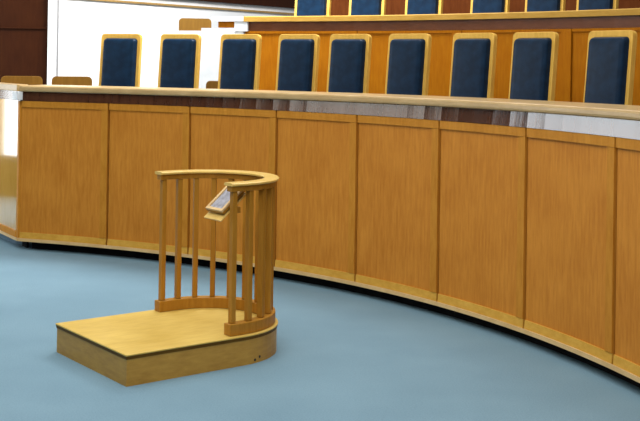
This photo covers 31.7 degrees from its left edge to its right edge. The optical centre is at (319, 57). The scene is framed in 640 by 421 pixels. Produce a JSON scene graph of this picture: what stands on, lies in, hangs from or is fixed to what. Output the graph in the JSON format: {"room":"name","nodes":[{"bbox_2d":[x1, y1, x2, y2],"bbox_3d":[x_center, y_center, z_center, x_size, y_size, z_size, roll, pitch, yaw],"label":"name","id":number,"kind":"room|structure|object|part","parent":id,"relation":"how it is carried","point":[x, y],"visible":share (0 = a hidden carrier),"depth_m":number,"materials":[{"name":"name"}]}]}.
{"room":"courtroom","nodes":[
{"label":"courtroom","id":0,"kind":"room"},
{"bbox_2d":[0,233,31,247],"bbox_3d":[1.098,1.402,7.132,4.119,0.699,12.868,1,0,-27],"label":"floor","id":1,"kind":"structure","parent":0,"point":[1,235],"depth_m":10.39,"materials":[{"name":"carpet"}]},
{"bbox_2d":[1,76,42,84],"bbox_3d":[-2.899,0.598,10.968,0.400,0.830,0.465,1,0,-17],"label":"wooden chair","id":2,"kind":"object","parent":1,"relation":"on","point":[29,80],"visible":0.27,"depth_m":11.14,"materials":[{"name":"brown wood"}]},
{"bbox_2d":[52,76,91,85],"bbox_3d":[-2.472,0.606,11.216,0.400,0.830,0.465,1,0,-13],"label":"wooden chair","id":3,"kind":"object","parent":1,"relation":"on","point":[57,80],"visible":0.26,"depth_m":11.38,"materials":[{"name":"brown wood"}]},
{"bbox_2d":[99,34,142,86],"bbox_3d":[-2.012,0.396,10.719,0.470,1.258,0.558,1,0,18],"label":"chair","id":4,"kind":"object","parent":1,"relation":"on","point":[121,54],"visible":0.32,"depth_m":10.88,"materials":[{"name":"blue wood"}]},
{"bbox_2d":[158,34,201,87],"bbox_3d":[-1.432,0.403,10.509,0.470,1.258,0.558,1,0,23],"label":"chair","id":5,"kind":"object","parent":1,"relation":"on","point":[180,54],"visible":0.28,"depth_m":10.66,"materials":[{"name":"blue leather"}]},
{"bbox_2d":[206,81,217,88],"bbox_3d":[-1.027,0.646,10.947,0.400,0.830,0.465,1,0,24],"label":"wooden chair","id":6,"kind":"object","parent":1,"relation":"on","point":[210,84],"visible":0.18,"depth_m":11.16,"materials":[{"name":"brown wood"}]},
{"bbox_2d":[218,34,261,89],"bbox_3d":[-0.860,0.410,10.240,0.470,1.258,0.558,1,0,28],"label":"chair","id":7,"kind":"object","parent":1,"relation":"on","point":[240,54],"visible":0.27,"depth_m":10.38,"materials":[{"name":"blue leather"}]},
{"bbox_2d":[275,34,319,91],"bbox_3d":[-0.334,0.417,9.933,0.470,1.258,0.558,1,0,33],"label":"chair","id":8,"kind":"object","parent":1,"relation":"on","point":[298,54],"visible":0.32,"depth_m":10.06,"materials":[{"name":"blue leather"}]},
{"bbox_2d":[326,34,371,92],"bbox_3d":[0.104,0.421,9.625,0.470,1.258,0.558,1,0,38],"label":"chair","id":9,"kind":"object","parent":1,"relation":"on","point":[349,60],"visible":0.31,"depth_m":9.74,"materials":[{"name":"blue leather"}]},
{"bbox_2d":[385,33,431,95],"bbox_3d":[0.570,0.426,9.236,0.470,1.258,0.558,1,0,43],"label":"chair","id":10,"kind":"object","parent":1,"relation":"on","point":[408,58],"visible":0.26,"depth_m":9.33,"materials":[{"name":"blue leather"}]},
{"bbox_2d":[201,8,639,105],"bbox_3d":[2.354,0.337,6.830,2.852,1.461,11.919,1,0,-23],"label":"bench","id":11,"kind":"object","parent":1,"relation":"on","point":[573,27],"visible":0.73,"depth_m":10.26,"materials":[{"name":"orange wood"}]},
{"bbox_3d":[-0.974,0.371,11.592,0.492,1.343,0.174,1,0,23],"label":"post","id":12,"kind":"part","parent":11,"relation":"part of","materials":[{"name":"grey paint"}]},
{"bbox_3d":[-0.193,-0.249,11.134,1.271,0.025,0.037,1,0,29],"label":"rail","id":13,"kind":"part","parent":11,"relation":"part of","materials":[{"name":"orange wood"}]},
{"bbox_3d":[-0.193,0.396,11.149,1.275,1.313,0.053,1,0,29],"label":"panel","id":14,"kind":"part","parent":11,"relation":"part of","materials":[{"name":"orange wood"}]},
{"bbox_3d":[0.824,-0.237,10.468,1.147,0.025,0.032,1,0,38],"label":"rail","id":15,"kind":"part","parent":11,"relation":"part of","materials":[{"name":"orange wood"}]},
{"bbox_3d":[0.826,0.407,10.481,1.151,1.313,0.049,1,0,38],"label":"panel","id":16,"kind":"part","parent":11,"relation":"part of","materials":[{"name":"orange wood"}]},
{"bbox_3d":[1.681,-0.228,9.700,0.032,0.025,1.141,1,0,-44],"label":"rail","id":17,"kind":"part","parent":11,"relation":"part of","materials":[{"name":"orange wood"}]},
{"bbox_3d":[1.686,0.416,9.711,0.048,1.313,1.145,1,0,-44],"label":"panel","id":18,"kind":"part","parent":11,"relation":"part of","materials":[{"name":"orange wood"}]},
{"bbox_3d":[2.425,0.422,8.826,0.049,1.313,1.148,1,0,-36],"label":"panel","id":19,"kind":"part","parent":11,"relation":"part of","materials":[{"name":"orange wood"}]},
{"bbox_3d":[2.418,-0.222,8.817,0.032,0.025,1.144,1,0,-36],"label":"rail","id":20,"kind":"part","parent":11,"relation":"part of","materials":[{"name":"orange wood"}]},
{"bbox_2d":[449,33,496,97],"bbox_3d":[1.030,0.431,8.774,0.558,1.258,0.470,1,0,-42],"label":"chair","id":21,"kind":"object","parent":1,"relation":"on","point":[473,61],"visible":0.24,"depth_m":8.85,"materials":[{"name":"blue leather"}]},
{"bbox_2d":[508,32,558,100],"bbox_3d":[1.408,0.434,8.319,0.558,1.258,0.470,1,0,-37],"label":"chair","id":22,"kind":"object","parent":1,"relation":"on","point":[534,58],"visible":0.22,"depth_m":8.38,"materials":[{"name":"blue fabric"}]},
{"bbox_2d":[583,30,636,104],"bbox_3d":[1.810,0.437,7.728,0.558,1.258,0.470,1,0,-31],"label":"chair","id":23,"kind":"object","parent":1,"relation":"on","point":[611,54],"visible":0.27,"depth_m":7.76,"materials":[{"name":"blue fabric"}]},
{"bbox_2d":[0,0,47,84],"bbox_3d":[-4.497,-0.898,13.504,2.580,5.200,0.200,1,0,0],"label":"wall","id":24,"kind":"structure","parent":0,"point":[23,52],"depth_m":13.40,"materials":[{"name":"brown wood"}]},
{"bbox_2d":[0,26,47,28],"bbox_3d":[-4.407,-0.367,13.386,2.374,0.020,0.028,1,0,0],"label":"trim","id":25,"kind":"structure","parent":24,"relation":"attached to","point":[0,26],"depth_m":13.37,"materials":[{"name":"brown wood"}]},
{"bbox_2d":[47,0,56,84],"bbox_3d":[-3.160,-0.879,13.354,0.085,5.200,0.100,1,0,0],"label":"wall pillar","id":26,"kind":"structure","parent":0,"point":[52,4],"depth_m":13.30,"materials":[{"name":"white paint"}]},
{"bbox_2d":[56,0,294,85],"bbox_3d":[-1.478,-0.840,16.013,0.200,5.200,5.930,1,0,36],"label":"wall","id":27,"kind":"structure","parent":0,"point":[81,24],"depth_m":14.15,"materials":[{"name":"white paint"}]},
{"bbox_2d":[91,0,293,14],"bbox_3d":[-1.495,-0.690,15.795,0.029,0.027,5.500,1,0,36],"label":"trim","id":28,"kind":"structure","parent":27,"relation":"attached to","point":[119,1],"depth_m":15.43,"materials":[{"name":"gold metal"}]},
{"bbox_2d":[193,0,294,8],"bbox_3d":[-1.375,-2.007,15.914,0.058,2.465,4.800,1,0,36],"label":"wall","id":29,"kind":"structure","parent":0,"point":[270,3],"depth_m":16.64,"materials":[{"name":"brown wood"}]},
{"bbox_2d":[0,237,639,420],"bbox_3d":[-1.026,1.768,6.491,16.000,0.100,21.000,1,0,0],"label":"floor","id":30,"kind":"structure","parent":0,"point":[340,355],"depth_m":6.32,"materials":[{"name":"blue carpet"}]},
{"bbox_2d":[56,169,278,386],"bbox_3d":[-0.800,1.210,6.568,1.181,1.023,0.870,1,0,-38],"label":"stand","id":31,"kind":"object","parent":30,"relation":"on","point":[194,334],"visible":1,"depth_m":6.43,"materials":[{"name":"brown wood"}]},
{"bbox_3d":[-0.549,0.738,6.758,0.521,0.032,0.800,1,0,-38],"label":"sub rail","id":32,"kind":"part","parent":31,"relation":"part of","materials":[{"name":"brown wood"}]},
{"bbox_3d":[-0.544,0.713,6.762,0.546,0.018,0.838,1,0,-38],"label":"handrail","id":33,"kind":"part","parent":31,"relation":"part of","materials":[{"name":"brown wood"}]},
{"bbox_2d":[0,82,639,387],"bbox_3d":[0.314,1.000,6.861,2.662,1.479,10.715,1,0,-27],"label":"bench","id":34,"kind":"object","parent":30,"relation":"on","point":[519,218],"visible":0.93,"depth_m":8.07,"materials":[{"name":"brown wood"}]},
{"bbox_3d":[-3.010,1.577,10.550,0.010,0.054,1.100,1,0,-32],"label":"rail","id":35,"kind":"part","parent":34,"relation":"part of","materials":[{"name":"brown wood"}]},
{"bbox_3d":[-2.979,1.005,10.566,0.040,1.240,1.100,1,0,-32],"label":"panel","id":36,"kind":"part","parent":34,"relation":"part of","materials":[{"name":"brown wood"}]},
{"bbox_2d":[0,82,26,90],"bbox_3d":[-2.957,0.269,10.548,0.105,0.060,1.150,1,0,-32],"label":"countertop","id":37,"kind":"structure","parent":34,"relation":"on","point":[3,86],"depth_m":10.22,"materials":[{"name":"brown wood"}]},
{"bbox_3d":[-2.258,1.586,9.894,0.884,0.053,0.026,1,0,21],"label":"rail","id":38,"kind":"part","parent":34,"relation":"part of","materials":[{"name":"brown wood"}]},
{"bbox_3d":[-2.244,1.012,9.916,0.888,1.240,0.042,1,0,21],"label":"panel","id":39,"kind":"part","parent":34,"relation":"part of","materials":[{"name":"brown wood"}]},
{"bbox_3d":[-2.241,0.420,9.900,0.884,0.055,0.026,1,0,21],"label":"rail","id":40,"kind":"part","parent":34,"relation":"part of","materials":[{"name":"brown wood"}]},
{"bbox_3d":[-1.463,1.596,9.539,0.830,0.053,0.024,1,0,28],"label":"rail","id":41,"kind":"part","parent":34,"relation":"part of","materials":[{"name":"brown wood"}]},
{"bbox_3d":[-1.446,0.430,9.545,0.830,0.055,0.024,1,0,28],"label":"rail","id":42,"kind":"part","parent":34,"relation":"part of","materials":[{"name":"brown wood"}]},
{"bbox_3d":[-1.446,1.022,9.560,0.834,1.240,0.040,1,0,28],"label":"panel","id":43,"kind":"part","parent":34,"relation":"part of","materials":[{"name":"brown wood"}]},
{"bbox_3d":[-0.719,1.604,9.087,0.884,0.053,0.026,1,0,35],"label":"rail","id":44,"kind":"part","parent":34,"relation":"part of","materials":[{"name":"brown wood"}]},
{"bbox_3d":[-0.700,1.031,9.106,0.888,1.240,0.042,1,0,35],"label":"panel","id":45,"kind":"part","parent":34,"relation":"part of","materials":[{"name":"brown wood"}]},
{"bbox_3d":[-0.702,0.439,9.093,0.884,0.055,0.026,1,0,35],"label":"rail","id":46,"kind":"part","parent":34,"relation":"part of","materials":[{"name":"brown wood"}]},
{"bbox_3d":[-0.043,1.612,8.548,0.817,0.053,0.026,1,0,43],"label":"rail","id":47,"kind":"part","parent":34,"relation":"part of","materials":[{"name":"brown wood"}]},
{"bbox_3d":[-0.026,0.446,8.554,0.817,0.055,0.026,1,0,43],"label":"rail","id":48,"kind":"part","parent":34,"relation":"part of","materials":[{"name":"brown wood"}]},
{"bbox_3d":[-0.021,1.038,8.566,0.821,1.240,0.042,1,0,43],"label":"panel","id":49,"kind":"part","parent":34,"relation":"part of","materials":[{"name":"brown wood"}]},
{"bbox_2d":[19,85,639,120],"bbox_3d":[0.533,0.296,6.520,2.608,0.068,9.936,1,0,-27],"label":"countertop","id":50,"kind":"structure","parent":34,"relation":"on","point":[615,111],"depth_m":8.07,"materials":[{"name":"brown wood"}]},
{"bbox_3d":[0.530,1.617,7.941,0.026,0.053,0.826,1,0,-39],"label":"rail","id":51,"kind":"part","parent":34,"relation":"part of","materials":[{"name":"brown wood"}]},
{"bbox_3d":[0.548,0.451,7.947,0.026,0.055,0.826,1,0,-39],"label":"rail","id":52,"kind":"part","parent":34,"relation":"part of","materials":[{"name":"brown wood"}]},
{"bbox_3d":[0.554,1.044,7.957,0.042,1.240,0.830,1,0,-39],"label":"panel","id":53,"kind":"part","parent":34,"relation":"part of","materials":[{"name":"brown wood"}]},
{"bbox_3d":[1.024,1.621,7.243,0.027,0.053,0.856,1,0,-31],"label":"rail","id":54,"kind":"part","parent":34,"relation":"part of","materials":[{"name":"brown wood"}]},
{"bbox_3d":[1.049,1.048,7.256,0.043,1.240,0.860,1,0,-31],"label":"panel","id":55,"kind":"part","parent":34,"relation":"part of","materials":[{"name":"brown wood"}]},
{"bbox_3d":[1.041,0.455,7.249,0.027,0.055,0.856,1,0,-31],"label":"rail","id":56,"kind":"part","parent":34,"relation":"part of","materials":[{"name":"brown wood"}]},
{"bbox_3d":[1.417,1.623,6.471,0.027,0.053,0.850,1,0,-23],"label":"rail","id":57,"kind":"part","parent":34,"relation":"part of","materials":[{"name":"brown wood"}]},
{"bbox_3d":[1.435,0.457,6.477,0.027,0.055,0.850,1,0,-23],"label":"rail","id":58,"kind":"part","parent":34,"relation":"part of","materials":[{"name":"brown wood"}]},
{"bbox_3d":[1.444,1.050,6.482,0.043,1.240,0.854,1,0,-23],"label":"panel","id":59,"kind":"part","parent":34,"relation":"part of","materials":[{"name":"brown wood"}]},
{"bbox_3d":[1.694,1.623,5.653,0.027,0.053,0.850,1,0,-15],"label":"rail","id":60,"kind":"part","parent":34,"relation":"part of","materials":[{"name":"brown wood"}]},
{"bbox_3d":[1.722,1.050,5.661,0.043,1.240,0.854,1,0,-15],"label":"panel","id":61,"kind":"part","parent":34,"relation":"part of","materials":[{"name":"brown wood"}]},
{"bbox_3d":[1.711,0.457,5.659,0.027,0.055,0.850,1,0,-15],"label":"rail","id":62,"kind":"part","parent":34,"relation":"part of","materials":[{"name":"brown wood"}]},
{"bbox_2d":[331,0,639,15],"bbox_3d":[4.054,-1.402,7.526,3.193,3.600,14.748,1,0,-23],"label":"wall","id":63,"kind":"structure","parent":0,"point":[338,7],"depth_m":12.73,"materials":[{"name":"brown wood"}]},
{"bbox_3d":[2.021,1.067,7.250,8.820,1.399,14.356,1,0,0],"label":"floor","id":64,"kind":"structure","parent":0,"visible":0},
{"bbox_2d":[136,30,200,87],"bbox_3d":[-1.564,0.377,11.917,0.828,1.318,0.110,1,0,18],"label":"wall","id":65,"kind":"structure","parent":64,"relation":"on","point":[150,41],"depth_m":11.94,"materials":[{"name":"white paint"}]},
{"bbox_2d":[179,18,210,30],"bbox_3d":[-1.498,-0.067,13.719,0.400,0.830,0.465,1,0,-14],"label":"wooden chair","id":66,"kind":"object","parent":64,"relation":"on","point":[185,24],"visible":0.32,"depth_m":13.88,"materials":[{"name":"brown wood"}]},
{"bbox_2d":[294,0,330,15],"bbox_3d":[-0.184,-0.270,12.159,0.470,1.258,0.558,1,0,26],"label":"chair","id":67,"kind":"object","parent":64,"relation":"on","point":[302,7],"visible":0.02,"depth_m":12.29,"materials":[{"name":"blue fabric"}]},
{"bbox_2d":[349,0,385,14],"bbox_3d":[0.386,-0.263,11.857,0.470,1.258,0.558,1,0,30],"label":"chair","id":68,"kind":"object","parent":64,"relation":"on","point":[356,7],"visible":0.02,"depth_m":11.98,"materials":[{"name":"blue fabric"}]},
{"bbox_2d":[405,0,442,14],"bbox_3d":[0.945,-0.257,11.507,0.470,1.258,0.558,1,0,35],"label":"chair","id":69,"kind":"object","parent":64,"relation":"on","point":[412,7],"visible":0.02,"depth_m":11.62,"materials":[{"name":"blue fabric"}]},
{"bbox_2d":[470,0,509,12],"bbox_3d":[1.545,-0.250,11.060,0.470,1.258,0.558,1,0,39],"label":"chair","id":70,"kind":"object","parent":64,"relation":"on","point":[477,6],"visible":0.02,"depth_m":11.16,"materials":[{"name":"blue fabric"}]},
{"bbox_2d":[525,0,565,11],"bbox_3d":[2.002,-0.245,10.663,0.470,1.258,0.558,1,0,43],"label":"chair","id":71,"kind":"object","parent":64,"relation":"on","point":[530,5],"visible":0.02,"depth_m":10.76,"materials":[{"name":"blue fabric"}]},
{"bbox_2d":[576,0,618,9],"bbox_3d":[2.396,-0.241,10.272,0.558,1.258,0.470,1,0,-43],"label":"chair","id":72,"kind":"object","parent":64,"relation":"on","point":[581,4],"visible":0.02,"depth_m":10.36,"materials":[{"name":"blue fabric"}]}
]}

